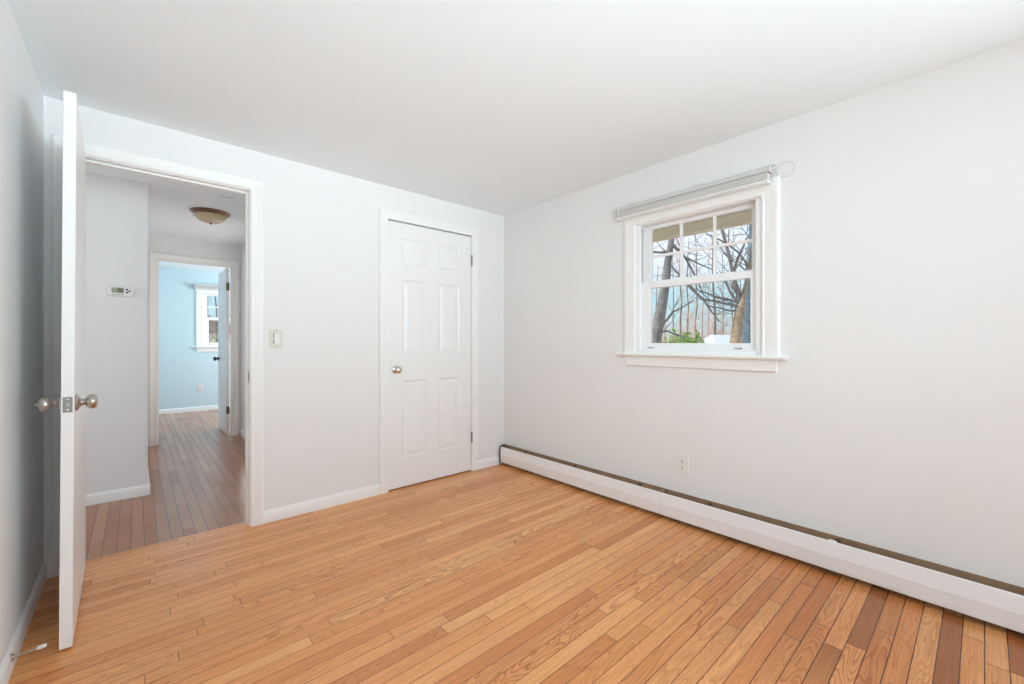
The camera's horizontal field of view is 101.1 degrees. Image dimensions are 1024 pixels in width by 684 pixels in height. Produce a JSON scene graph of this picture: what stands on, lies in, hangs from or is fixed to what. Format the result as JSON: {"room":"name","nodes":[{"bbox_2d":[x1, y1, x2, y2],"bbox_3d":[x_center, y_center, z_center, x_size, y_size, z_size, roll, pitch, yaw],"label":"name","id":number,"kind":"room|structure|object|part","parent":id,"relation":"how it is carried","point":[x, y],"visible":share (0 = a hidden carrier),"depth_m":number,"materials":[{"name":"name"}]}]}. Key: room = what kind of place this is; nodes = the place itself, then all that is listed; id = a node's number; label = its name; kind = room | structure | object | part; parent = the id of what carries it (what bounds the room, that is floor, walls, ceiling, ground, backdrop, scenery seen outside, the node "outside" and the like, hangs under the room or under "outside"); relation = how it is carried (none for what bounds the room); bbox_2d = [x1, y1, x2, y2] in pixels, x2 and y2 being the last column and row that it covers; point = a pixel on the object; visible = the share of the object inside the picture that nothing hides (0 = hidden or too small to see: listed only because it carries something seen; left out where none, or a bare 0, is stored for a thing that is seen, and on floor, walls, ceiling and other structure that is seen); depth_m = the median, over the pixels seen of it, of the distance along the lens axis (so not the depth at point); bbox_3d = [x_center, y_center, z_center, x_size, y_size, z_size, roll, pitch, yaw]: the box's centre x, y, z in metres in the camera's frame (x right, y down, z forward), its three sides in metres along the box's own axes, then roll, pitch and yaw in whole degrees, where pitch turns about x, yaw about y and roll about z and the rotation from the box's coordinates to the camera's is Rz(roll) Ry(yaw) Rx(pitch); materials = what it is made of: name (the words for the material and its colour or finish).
{"room":"empty bedroom","nodes":[
{"label":"empty bedroom","id":0,"kind":"room"},
{"bbox_2d":[0,0,43,664],"bbox_3d":[-0.463,-0.028,-0.047,0.100,2.340,5.400,0,0,-42],"label":"wall","id":1,"kind":"structure","parent":0,"point":[21,95],"depth_m":1.57,"materials":[{"name":"paint"}]},
{"bbox_2d":[0,563,46,683],"bbox_3d":[-0.483,1.084,0.060,0.013,0.076,5.187,0,0,-42],"label":"baseboard","id":2,"kind":"structure","parent":1,"relation":"attached to","point":[6,667],"depth_m":1.58,"materials":[{"name":"paint"}]},
{"bbox_2d":[10,643,46,661],"bbox_3d":[-1.656,1.063,1.444,0.085,0.030,0.025,0,0,-31],"label":"door stop","id":3,"kind":"object","parent":2,"relation":"attached to","point":[13,656],"visible":1,"depth_m":1.44,"materials":[{"name":"silver metal"}]},
{"bbox_3d":[-1.664,1.065,1.440,0.068,0.025,0.025,0,0,-31],"label":"rod","id":4,"kind":"part","parent":3,"relation":"part of","materials":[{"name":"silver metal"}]},
{"bbox_2d":[86,172,147,494],"bbox_3d":[-3.352,-0.028,2.568,1.713,2.340,0.100,0,0,-42],"label":"wall","id":5,"kind":"structure","parent":0,"point":[116,208],"depth_m":2.99,"materials":[{"name":"paint"}]},
{"bbox_2d":[86,484,149,505],"bbox_3d":[-3.272,1.084,2.564,1.626,0.076,0.013,0,0,-42],"label":"baseboard","id":6,"kind":"structure","parent":5,"relation":"attached to","point":[142,490],"depth_m":2.98,"materials":[{"name":"paint"}]},
{"bbox_2d":[106,286,134,296],"bbox_3d":[-2.780,-0.359,2.992,0.149,0.073,0.029,0,0,-42],"label":"thermostat","id":7,"kind":"object","parent":5,"relation":"attached to","point":[118,291],"visible":1,"depth_m":2.98,"materials":[{"name":"white plastic"}]},
{"bbox_2d":[159,266,229,409],"bbox_3d":[-5.371,-0.028,6.697,4.200,2.340,0.160,0,0,-42],"label":"wall","id":8,"kind":"structure","parent":0,"point":[181,367],"depth_m":6.71,"materials":[{"name":"paint"}]},
{"bbox_2d":[159,404,229,414],"bbox_3d":[-4.840,1.084,7.056,2.870,0.076,0.013,0,0,-42],"label":"baseboard","id":9,"kind":"structure","parent":8,"relation":"attached to","point":[211,407],"depth_m":6.75,"materials":[{"name":"paint"}]},
{"bbox_2d":[197,384,202,391],"bbox_3d":[-5.072,0.748,6.851,0.076,0.119,0.009,0,0,-42],"label":"wall outlet","id":10,"kind":"object","parent":8,"relation":"attached to","point":[199,386],"visible":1,"depth_m":6.84,"materials":[{"name":"white plastic"}]},
{"bbox_2d":[192,290,229,351],"bbox_3d":[-4.797,-0.360,7.170,1.032,1.044,0.199,0,0,-42],"label":"window","id":11,"kind":"structure","parent":8,"relation":"in","point":[203,344],"depth_m":6.88,"materials":[{"name":"paint"}]},
{"bbox_3d":[-4.812,-0.368,7.190,0.778,0.888,0.150,0,0,-42],"label":"frame","id":12,"kind":"part","parent":11,"relation":"part of","materials":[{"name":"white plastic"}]},
{"bbox_3d":[-4.816,-0.578,7.194,0.736,0.423,0.030,0,0,-42],"label":"sash","id":13,"kind":"part","parent":11,"relation":"part of","materials":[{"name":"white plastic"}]},
{"bbox_3d":[-4.789,-0.171,7.164,0.736,0.457,0.030,0,0,-42],"label":"sash","id":14,"kind":"part","parent":11,"relation":"part of","materials":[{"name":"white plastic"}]},
{"bbox_2d":[194,284,229,291],"bbox_3d":[-4.752,-0.891,7.081,0.948,0.091,0.057,0,0,-42],"label":"window shade","id":15,"kind":"object","parent":8,"relation":"attached to","point":[196,286],"visible":0.41,"depth_m":6.85,"materials":[{"name":"plastic"}]},
{"bbox_2d":[148,234,240,445],"bbox_3d":[-3.684,-0.028,4.808,4.200,2.340,0.095,0,0,-42],"label":"wall","id":16,"kind":"structure","parent":0,"point":[163,244],"depth_m":4.82,"materials":[{"name":"paint"}]},
{"bbox_2d":[149,252,238,445],"bbox_3d":[-3.631,0.077,4.846,0.824,2.090,0.113,0,0,-42],"label":"trim","id":17,"kind":"structure","parent":16,"relation":"attached to","point":[154,258],"depth_m":4.59,"materials":[{"name":"paint"}]},
{"bbox_2d":[213,268,229,433],"bbox_3d":[-3.633,0.109,5.308,0.155,1.995,0.637,0,0,-42],"label":"door","id":18,"kind":"structure","parent":16,"relation":"in","point":[223,277],"depth_m":5.21,"materials":[{"name":"paint"}]},
{"bbox_2d":[241,243,244,429],"bbox_3d":[-2.275,-0.028,4.055,0.100,2.340,2.905,0,0,-42],"label":"wall","id":19,"kind":"structure","parent":0,"point":[242,245],"depth_m":5.05,"materials":[{"name":"paint"}]},
{"bbox_2d":[244,259,244,438],"bbox_3d":[-2.833,0.078,4.593,0.017,2.088,0.816,0,0,-42],"label":"trim","id":20,"kind":"structure","parent":19,"relation":"attached to","point":[244,259],"depth_m":4.88,"materials":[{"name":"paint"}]},
{"bbox_2d":[44,96,503,561],"bbox_3d":[-1.680,-0.028,2.563,4.200,2.340,0.115,0,0,-42],"label":"wall","id":21,"kind":"structure","parent":0,"point":[321,226],"depth_m":2.82,"materials":[{"name":"paint"}]},
{"bbox_2d":[35,90,97,649],"bbox_3d":[-1.863,0.099,1.802,0.164,2.021,0.766,0,0,-42],"label":"door","id":22,"kind":"structure","parent":21,"relation":"in","point":[72,403],"depth_m":1.54,"materials":[{"name":"paint"}]},
{"bbox_3d":[-1.691,0.227,1.538,0.069,0.064,0.064,0,0,-42],"label":"knob","id":23,"kind":"part","parent":22,"relation":"part of","materials":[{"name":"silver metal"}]},
{"bbox_3d":[-1.613,0.228,1.529,0.025,0.056,0.002,0,0,-42],"label":"latch plate","id":24,"kind":"part","parent":22,"relation":"part of","materials":[{"name":"grey metal"}]},
{"bbox_3d":[-1.617,0.227,1.603,0.060,0.064,0.064,0,0,-42],"label":"knob","id":25,"kind":"part","parent":22,"relation":"part of","materials":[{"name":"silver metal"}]},
{"bbox_2d":[52,134,263,576],"bbox_3d":[-1.910,0.064,2.357,0.888,2.115,0.149,0,0,-42],"label":"trim","id":26,"kind":"structure","parent":21,"relation":"attached to","point":[96,154],"depth_m":2.44,"materials":[{"name":"paint"}]},
{"bbox_2d":[44,456,498,577],"bbox_3d":[-1.172,1.084,2.930,2.808,0.076,0.013,0,0,-42],"label":"baseboard","id":27,"kind":"structure","parent":21,"relation":"attached to","point":[291,510],"depth_m":2.83,"materials":[{"name":"paint"}]},
{"bbox_2d":[270,329,282,347],"bbox_3d":[-1.484,-0.022,2.653,0.072,0.117,0.010,0,0,-42],"label":"light switch","id":28,"kind":"object","parent":21,"relation":"attached to","point":[276,335],"visible":1,"depth_m":2.65,"materials":[{"name":"beige plastic"}]},
{"bbox_2d":[379,208,477,493],"bbox_3d":[-0.676,0.066,3.448,0.908,2.112,0.133,0,0,-42],"label":"trim","id":29,"kind":"structure","parent":21,"relation":"attached to","point":[385,215],"depth_m":3.14,"materials":[{"name":"paint"}]},
{"bbox_2d":[388,220,472,489],"bbox_3d":[-0.633,0.100,3.406,0.783,2.024,0.096,0,0,-42],"label":"door","id":30,"kind":"structure","parent":21,"relation":"in","point":[430,435],"depth_m":3.38,"materials":[{"name":"paint"}]},
{"bbox_3d":[-0.862,0.210,3.178,0.064,0.064,0.060,0,0,-42],"label":"knob","id":31,"kind":"part","parent":30,"relation":"part of","materials":[{"name":"silver metal"}]},
{"bbox_2d":[8,410,1023,683],"bbox_3d":[-1.662,1.182,2.663,4.360,0.120,11.040,0,0,-42],"label":"floor","id":32,"kind":"structure","parent":0,"point":[503,573],"depth_m":1.82,"materials":[{"name":"brown wood"}]},
{"bbox_2d":[8,0,1023,272],"bbox_3d":[-1.682,-1.233,2.685,4.360,0.150,11.100,0,0,-42],"label":"ceiling","id":33,"kind":"structure","parent":0,"point":[499,107],"depth_m":1.84,"materials":[{"name":"paint"}]},
{"bbox_2d":[189,207,230,224],"bbox_3d":[-2.716,-1.113,3.799,0.306,0.111,0.306,0,0,-42],"label":"ceiling light","id":34,"kind":"object","parent":33,"relation":"attached to","point":[211,216],"visible":1,"depth_m":3.72,"materials":[{"name":"beige glass"}]},
{"bbox_3d":[-2.716,-1.108,3.799,0.234,0.072,0.234,0,0,-42],"label":"lamp shade","id":35,"kind":"part","parent":34,"relation":"part of","materials":[{"name":"beige glass"}]},
{"bbox_2d":[504,39,1023,586],"bbox_3d":[-0.095,-0.028,4.061,0.160,2.340,11.040,0,0,-42],"label":"wall","id":36,"kind":"structure","parent":0,"point":[892,419],"depth_m":2.03,"materials":[{"name":"paint"}]},
{"bbox_2d":[677,453,688,474],"bbox_3d":[1.066,0.761,2.633,0.009,0.119,0.076,0,0,-42],"label":"wall outlet","id":37,"kind":"object","parent":36,"relation":"attached to","point":[682,460],"visible":1,"depth_m":2.63,"materials":[{"name":"white plastic"}]},
{"bbox_2d":[616,175,787,371],"bbox_3d":[1.143,-0.360,2.629,0.199,1.044,1.032,0,0,-42],"label":"window","id":38,"kind":"structure","parent":36,"relation":"in","point":[762,354],"depth_m":2.52,"materials":[{"name":"paint"}]},
{"bbox_3d":[1.163,-0.368,2.644,0.150,0.888,0.778,0,0,-42],"label":"frame","id":39,"kind":"part","parent":38,"relation":"part of","materials":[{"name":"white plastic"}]},
{"bbox_3d":[1.138,-0.171,2.621,0.030,0.457,0.736,0,0,-42],"label":"sash","id":40,"kind":"part","parent":38,"relation":"part of","materials":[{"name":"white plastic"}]},
{"bbox_3d":[1.167,-0.578,2.648,0.030,0.423,0.736,0,0,-42],"label":"sash","id":41,"kind":"part","parent":38,"relation":"part of","materials":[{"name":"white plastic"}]},
{"bbox_2d":[616,161,794,220],"bbox_3d":[1.093,-0.893,2.551,0.075,0.101,1.050,0,0,-42],"label":"window shade","id":42,"kind":"object","parent":38,"relation":"attached to","point":[758,177],"visible":1,"depth_m":2.49,"materials":[{"name":"plastic"}]},
{"bbox_3d":[1.052,-0.850,2.583,0.053,0.010,0.938,0,0,-42],"label":"rail","id":43,"kind":"part","parent":42,"relation":"part of","materials":[{"name":"white plastic"}]},
{"bbox_3d":[1.418,-0.906,2.207,0.049,0.074,0.105,0,0,-42],"label":"pull cord","id":44,"kind":"part","parent":42,"relation":"part of","materials":[{"name":"white plastic"}]},
{"bbox_2d":[653,209,751,242],"bbox_3d":[0.837,-0.877,3.392,0.340,0.203,8.000,0,0,-42],"label":"roof eave","id":45,"kind":"object","parent":36,"relation":"attached to","point":[741,218],"visible":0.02,"depth_m":2.89},
{"bbox_2d":[499,444,1023,633],"bbox_3d":[1.300,1.027,2.323,0.072,0.162,4.188,0,0,-42],"label":"baseboard heater","id":46,"kind":"object","parent":36,"relation":"attached to","point":[997,602],"visible":1,"depth_m":2.08,"materials":[{"name":"metal"}]},
{"bbox_3d":[0.421,1.025,3.265,0.014,0.141,1.571,0,0,-42],"label":"panel","id":47,"kind":"part","parent":46,"relation":"part of","materials":[{"name":"metal"}]},
{"bbox_3d":[1.809,1.025,1.709,0.014,0.141,2.595,0,0,-42],"label":"panel","id":48,"kind":"part","parent":46,"relation":"part of","materials":[{"name":"metal"}]},
{"label":"outside","id":49,"kind":"structure","parent":0,"visible":0},
{"bbox_3d":[-5.934,2.122,25.498,160.000,0.300,140.000,0,0,-42],"label":"ground","id":50,"kind":"structure","parent":49,"visible":0},
{"bbox_2d":[214,296,216,341],"bbox_3d":[-9.761,-2.590,13.881,2.346,9.127,1.630,0,0,43],"label":"tree","id":51,"kind":"object","parent":50,"relation":"on","point":[215,296],"visible":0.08,"depth_m":14.02,"materials":[{"name":"grey plant"}]},
{"bbox_2d":[208,316,229,341],"bbox_3d":[-21.798,0.047,30.000,3.800,3.850,4.600,0,0,0],"label":"house","id":52,"kind":"structure","parent":50,"relation":"on","point":[212,323],"depth_m":28.76,"materials":[{"name":"beige brick"}]},
{"bbox_2d":[666,241,689,337],"bbox_3d":[13.120,-3.488,33.825,2.399,10.924,2.941,0,0,-42],"label":"tree","id":53,"kind":"object","parent":50,"relation":"on","point":[676,241],"visible":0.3,"depth_m":34.01,"materials":[{"name":"plant"}]},
{"bbox_2d":[656,239,707,339],"bbox_3d":[7.670,-1.754,18.719,2.541,7.457,3.092,0,0,-27],"label":"tree","id":54,"kind":"object","parent":50,"relation":"on","point":[677,239],"visible":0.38,"depth_m":18.97,"materials":[{"name":"brown plant"}]},
{"bbox_2d":[661,328,704,342],"bbox_3d":[4.669,0.789,11.507,1.782,2.371,1.795,0,0,-1],"label":"evergreen shrub","id":55,"kind":"object","parent":50,"relation":"on","point":[688,340],"visible":0.06,"depth_m":11.38,"materials":[{"name":"green plant"}]},
{"bbox_2d":[671,235,710,335],"bbox_3d":[9.391,-2.678,20.709,2.253,9.306,2.777,0,0,-42],"label":"tree","id":56,"kind":"object","parent":50,"relation":"on","point":[695,235],"visible":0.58,"depth_m":20.97,"materials":[{"name":"brown plant"}]},
{"bbox_2d":[652,288,733,342],"bbox_3d":[8.724,-0.956,19.751,12.131,5.888,8.431,0,0,-13],"label":"undergrowth","id":57,"kind":"object","parent":50,"relation":"on","point":[725,322],"visible":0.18,"depth_m":19.07,"materials":[{"name":"brown plant"}]},
{"bbox_2d":[652,238,736,342],"bbox_3d":[3.216,-2.526,7.840,2.650,9.064,1.431,0,0,0],"label":"bare tree","id":58,"kind":"object","parent":50,"relation":"on","point":[659,320],"visible":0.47,"depth_m":7.94,"materials":[{"name":"grey plant"}]},
{"bbox_2d":[683,234,708,335],"bbox_3d":[9.886,-2.712,24.222,3.823,9.368,2.320,0,0,38],"label":"tree","id":59,"kind":"object","parent":50,"relation":"on","point":[702,234],"visible":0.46,"depth_m":23.96,"materials":[{"name":"brown plant"}]},
{"bbox_2d":[685,263,717,336],"bbox_3d":[13.898,-2.072,30.929,3.061,8.094,3.065,0,0,-42],"label":"tree","id":60,"kind":"object","parent":50,"relation":"on","point":[695,263],"visible":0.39,"depth_m":30.96,"materials":[{"name":"brown plant"}]},
{"bbox_2d":[654,225,751,342],"bbox_3d":[4.081,-1.428,8.859,2.839,7.058,1.919,0,0,1],"label":"bare tree","id":61,"kind":"object","parent":50,"relation":"on","point":[737,325],"visible":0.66,"depth_m":8.98,"materials":[{"name":"beige plant"}]},
{"bbox_2d":[687,233,735,334],"bbox_3d":[8.691,-1.687,17.969,1.904,7.326,2.351,0,0,-42],"label":"tree","id":62,"kind":"object","parent":50,"relation":"on","point":[714,327],"visible":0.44,"depth_m":17.95,"materials":[{"name":"brown plant"}]},
{"bbox_2d":[699,242,725,335],"bbox_3d":[12.220,-2.296,26.119,3.191,8.536,2.422,0,0,30],"label":"tree","id":63,"kind":"object","parent":50,"relation":"on","point":[708,242],"visible":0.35,"depth_m":26.00,"materials":[{"name":"brown plant"}]},
{"bbox_2d":[694,226,741,334],"bbox_3d":[11.423,-2.183,23.190,2.768,8.312,2.791,0,0,-42],"label":"tree","id":64,"kind":"object","parent":50,"relation":"on","point":[741,226],"visible":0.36,"depth_m":22.99,"materials":[{"name":"brown plant"}]},
{"bbox_2d":[698,335,741,342],"bbox_3d":[8.458,0.847,16.500,1.880,2.250,2.000,0,0,0],"label":"garden shed","id":65,"kind":"object","parent":50,"relation":"on","point":[714,338],"visible":0.08,"depth_m":16.19,"materials":[{"name":"white"}]},
{"bbox_2d":[705,254,745,332],"bbox_3d":[13.932,-2.188,28.302,3.755,8.326,2.774,0,0,-24],"label":"tree","id":66,"kind":"object","parent":50,"relation":"on","point":[722,254],"visible":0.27,"depth_m":28.01,"materials":[{"name":"brown plant"}]},
{"bbox_2d":[714,224,751,342],"bbox_3d":[5.976,-2.136,10.477,2.149,8.166,1.830,0,0,-42],"label":"bare tree","id":67,"kind":"object","parent":50,"relation":"on","point":[746,323],"visible":0.26,"depth_m":10.42,"materials":[{"name":"brown plant"}]}
]}

